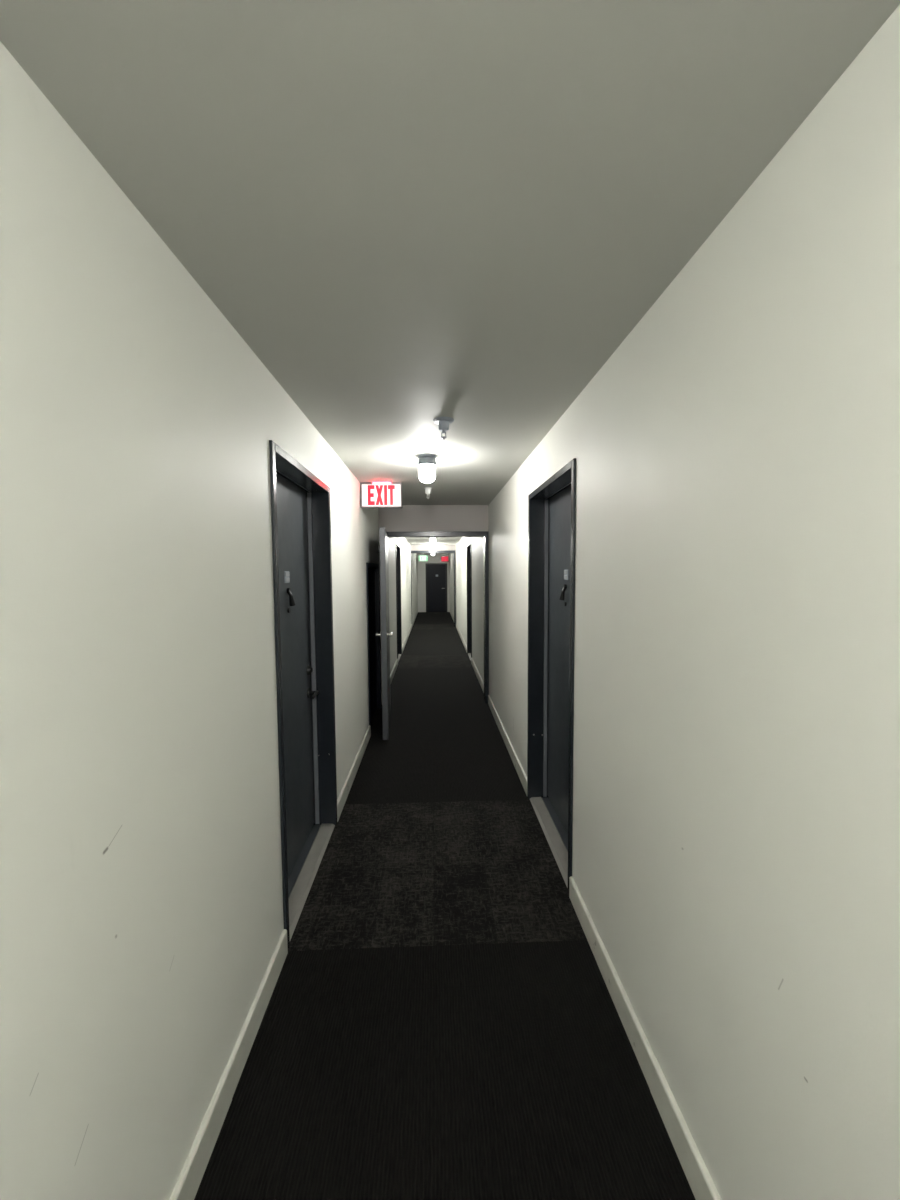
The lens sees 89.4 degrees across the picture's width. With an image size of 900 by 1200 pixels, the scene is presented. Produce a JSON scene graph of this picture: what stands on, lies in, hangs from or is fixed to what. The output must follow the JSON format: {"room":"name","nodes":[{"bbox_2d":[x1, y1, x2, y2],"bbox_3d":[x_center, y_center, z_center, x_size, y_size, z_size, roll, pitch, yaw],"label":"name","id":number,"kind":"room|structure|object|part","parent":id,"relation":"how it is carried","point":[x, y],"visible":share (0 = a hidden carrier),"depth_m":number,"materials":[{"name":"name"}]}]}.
{"room":"apartment building corridor","nodes":[
{"label":"apartment building corridor","id":0,"kind":"room"},
{"bbox_2d":[0,41,417,1199],"bbox_3d":[-1.002,-0.023,7.029,0.220,2.371,22.500,-1,3,-2],"label":"wall","id":1,"kind":"structure","parent":0,"point":[142,923],"depth_m":0.93,"materials":[{"name":"paint"}]},
{"bbox_2d":[170,929,287,1199],"bbox_3d":[-0.574,1.596,-1.053,0.015,0.109,5.910,-1,3,-2],"label":"baseboard","id":2,"kind":"structure","parent":1,"relation":"attached to","point":[187,1185],"depth_m":1.34,"materials":[{"name":"paint"}]},
{"bbox_2d":[269,440,336,948],"bbox_3d":[-0.818,0.396,2.329,0.227,2.100,1.000,-1,3,-2],"label":"door","id":3,"kind":"structure","parent":1,"relation":"in","point":[300,501],"depth_m":2.57,"materials":[{"name":"wood"}]},
{"bbox_3d":[-0.845,-0.119,2.357,0.005,0.060,0.072,-1,3,-2],"label":"number plate","id":4,"kind":"part","parent":3,"relation":"part of","materials":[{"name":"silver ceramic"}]},
{"bbox_3d":[-0.839,1.441,2.392,0.090,0.007,0.926,-1,3,-2],"label":"sill plate","id":5,"kind":"part","parent":3,"relation":"part of","materials":[{"name":"metal"}]},
{"bbox_3d":[-0.824,0.563,2.712,0.062,0.064,0.137,-1,3,-2],"label":"lever handle","id":6,"kind":"part","parent":3,"relation":"part of","materials":[{"name":"black metal"}]},
{"bbox_2d":[337,725,370,821],"bbox_3d":[-0.749,1.314,3.655,0.014,0.105,1.530,-1,3,-2],"label":"baseboard","id":7,"kind":"structure","parent":1,"relation":"attached to","point":[343,796],"depth_m":3.42,"materials":[{"name":"paint"}]},
{"bbox_2d":[366,563,380,725],"bbox_3d":[-0.851,0.455,4.838,0.112,1.680,0.940,-1,3,-2],"label":"door","id":8,"kind":"structure","parent":1,"relation":"in","point":[372,570],"depth_m":5.06,"materials":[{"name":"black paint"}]},
{"bbox_2d":[390,659,397,683],"bbox_3d":[-0.863,1.130,6.718,0.014,0.105,2.270,-1,3,-2],"label":"baseboard","id":9,"kind":"structure","parent":1,"relation":"attached to","point":[396,662],"depth_m":6.98,"materials":[{"name":"paint"}]},
{"bbox_2d":[395,542,401,661],"bbox_3d":[-1.038,0.037,8.284,0.227,2.100,1.000,-1,3,-2],"label":"door","id":10,"kind":"structure","parent":1,"relation":"in","point":[398,554],"depth_m":8.73,"materials":[{"name":"metal"}]},
{"bbox_2d":[402,624,411,652],"bbox_3d":[-1.022,0.873,10.992,0.014,0.105,4.300,-1,3,-2],"label":"baseboard","id":11,"kind":"structure","parent":1,"relation":"attached to","point":[409,631],"depth_m":10.38,"materials":[{"name":"paint"}]},
{"bbox_2d":[378,505,488,704],"bbox_3d":[-0.186,0.065,5.476,1.295,2.371,0.130,-1,3,-2],"label":"wall partition","id":12,"kind":"structure","parent":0,"point":[408,518],"depth_m":5.35,"materials":[{"name":"beige paint"}]},
{"bbox_2d":[376,527,488,739],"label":"door","id":13,"kind":"structure","parent":12,"relation":"in","point":[382,548],"depth_m":4.85,"materials":[{"name":"metal"}]},
{"bbox_2d":[417,553,449,611],"bbox_3d":[-0.659,-0.702,18.219,1.295,2.371,0.120,-1,3,-2],"label":"wall","id":14,"kind":"structure","parent":0,"point":[436,558],"depth_m":18.14,"materials":[{"name":"paint"}]},
{"bbox_2d":[425,563,446,611],"bbox_3d":[-0.540,-0.492,18.216,0.860,1.950,0.120,-1,3,-2],"label":"door","id":15,"kind":"structure","parent":14,"relation":"in","point":[436,573],"depth_m":18.21,"materials":[{"name":"black metal"}]},
{"bbox_2d":[411,545,455,614],"bbox_3d":[-0.471,-0.397,13.156,1.295,2.371,0.130,-1,3,-2],"label":"wall partition","id":16,"kind":"structure","parent":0,"point":[413,547],"depth_m":13.03,"materials":[{"name":"beige paint"}]},
{"bbox_2d":[411,550,455,626],"bbox_3d":[-0.478,-0.318,13.161,1.277,2.212,0.154,-1,3,-2],"label":"door","id":17,"kind":"structure","parent":16,"relation":"in","point":[428,551],"depth_m":13.07,"materials":[{"name":"white paint"}]},
{"bbox_2d":[194,612,695,1199],"bbox_3d":[-0.236,1.193,7.131,1.735,0.080,22.500,-1,3,-2],"label":"floor","id":18,"kind":"structure","parent":0,"point":[441,1020],"depth_m":1.64,"materials":[{"name":"grey carpet"}]},
{"bbox_2d":[0,0,899,544],"bbox_3d":[-0.253,-1.263,6.982,1.735,0.100,22.500,-1,3,-2],"label":"ceiling","id":19,"kind":"structure","parent":0,"point":[410,213],"depth_m":0.88,"materials":[{"name":"paint"}]},
{"bbox_2d":[360,482,401,507],"bbox_3d":[-0.601,-0.919,4.000,0.357,0.217,0.054,-1,3,-2],"label":"exit sign","id":20,"kind":"object","parent":19,"relation":"hanging from","point":[373,494],"visible":1,"depth_m":3.98,"materials":[{"name":"white plastic"}]},
{"bbox_2d":[418,555,427,560],"bbox_3d":[-0.995,-1.617,16.828,0.350,0.371,0.100,-1,3,-2],"label":"exit sign","id":21,"kind":"object","parent":19,"relation":"hanging from","point":[420,557],"visible":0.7,"depth_m":16.81,"materials":[{"name":"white plastic"}]},
{"bbox_2d":[418,454,435,482],"bbox_3d":[-0.156,-0.890,3.099,0.124,0.178,0.124,-1,3,-2],"label":"ceiling lamp","id":22,"kind":"object","parent":19,"relation":"attached to","point":[426,463],"visible":1,"depth_m":3.05,"materials":[{"name":"white glass"}]},
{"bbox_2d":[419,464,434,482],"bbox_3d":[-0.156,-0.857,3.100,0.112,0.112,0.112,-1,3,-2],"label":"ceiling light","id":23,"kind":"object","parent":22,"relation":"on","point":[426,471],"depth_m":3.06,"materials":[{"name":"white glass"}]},
{"bbox_2d":[424,487,431,498],"bbox_3d":[-0.205,-1.000,4.273,0.078,0.098,0.078,-1,3,-2],"label":"sprinkler head","id":24,"kind":"object","parent":19,"relation":"attached to","point":[427,489],"visible":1,"depth_m":4.25},
{"bbox_2d":[430,537,435,543],"bbox_3d":[-0.367,-1.289,9.733,0.124,0.178,0.124,-1,3,-2],"label":"ceiling lamp","id":25,"kind":"object","parent":19,"relation":"attached to","point":[432,539],"visible":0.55,"depth_m":9.69,"materials":[{"name":"white glass"}]},
{"bbox_2d":[433,417,453,439],"bbox_3d":[-0.033,-0.887,2.371,0.112,0.098,0.112,-1,3,-2],"label":"sprinkler head","id":26,"kind":"object","parent":19,"relation":"attached to","point":[443,423],"visible":1,"depth_m":2.35},
{"bbox_2d":[441,553,448,561],"bbox_3d":[-0.198,-1.644,17.257,0.295,0.381,0.100,-1,3,-2],"label":"exit sign","id":27,"kind":"object","parent":19,"relation":"hanging from","point":[444,558],"visible":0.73,"depth_m":17.24,"materials":[{"name":"red plastic"}]},
{"bbox_2d":[450,4,899,1199],"bbox_3d":[0.512,-0.037,7.084,0.220,2.371,22.500,-1,3,-2],"label":"wall","id":28,"kind":"structure","parent":0,"point":[736,845],"depth_m":0.94,"materials":[{"name":"paint"}]},
{"bbox_2d":[456,624,466,651],"bbox_3d":[0.259,0.861,11.039,0.014,0.105,4.300,-1,3,-2],"label":"baseboard","id":29,"kind":"structure","parent":28,"relation":"attached to","point":[458,630],"depth_m":10.30,"materials":[{"name":"paint"}]},
{"bbox_2d":[467,542,471,659],"bbox_3d":[0.459,0.024,8.339,0.227,2.100,1.000,-1,3,-2],"label":"door","id":30,"kind":"structure","parent":28,"relation":"in","point":[469,546],"depth_m":8.78,"materials":[{"name":"metal"}]},
{"bbox_2d":[471,658,483,692],"bbox_3d":[0.418,1.118,6.764,0.014,0.105,2.270,-1,3,-2],"label":"baseboard","id":31,"kind":"structure","parent":28,"relation":"attached to","point":[480,680],"depth_m":6.68,"materials":[{"name":"paint"}]},
{"bbox_2d":[488,695,526,794],"bbox_3d":[0.507,1.263,4.356,0.014,0.105,2.300,-1,3,-2],"label":"baseboard","id":32,"kind":"structure","parent":28,"relation":"attached to","point":[523,778],"depth_m":3.94,"materials":[{"name":"paint"}]},
{"bbox_2d":[527,458,575,893],"bbox_3d":[0.669,0.366,2.653,0.227,2.100,1.000,-1,3,-2],"label":"door","id":33,"kind":"structure","parent":28,"relation":"in","point":[551,506],"depth_m":2.95,"materials":[{"name":"wood"}]},
{"bbox_3d":[0.705,1.410,2.718,0.090,0.007,0.926,-1,3,-2],"label":"sill plate","id":34,"kind":"part","parent":33,"relation":"part of","materials":[{"name":"metal"}]},
{"bbox_2d":[569,876,720,1199],"bbox_3d":[0.700,1.576,-0.872,0.015,0.109,6.180,-1,3,-2],"label":"baseboard","id":35,"kind":"structure","parent":28,"relation":"attached to","point":[699,1179],"depth_m":1.38,"materials":[{"name":"paint"}]}
]}

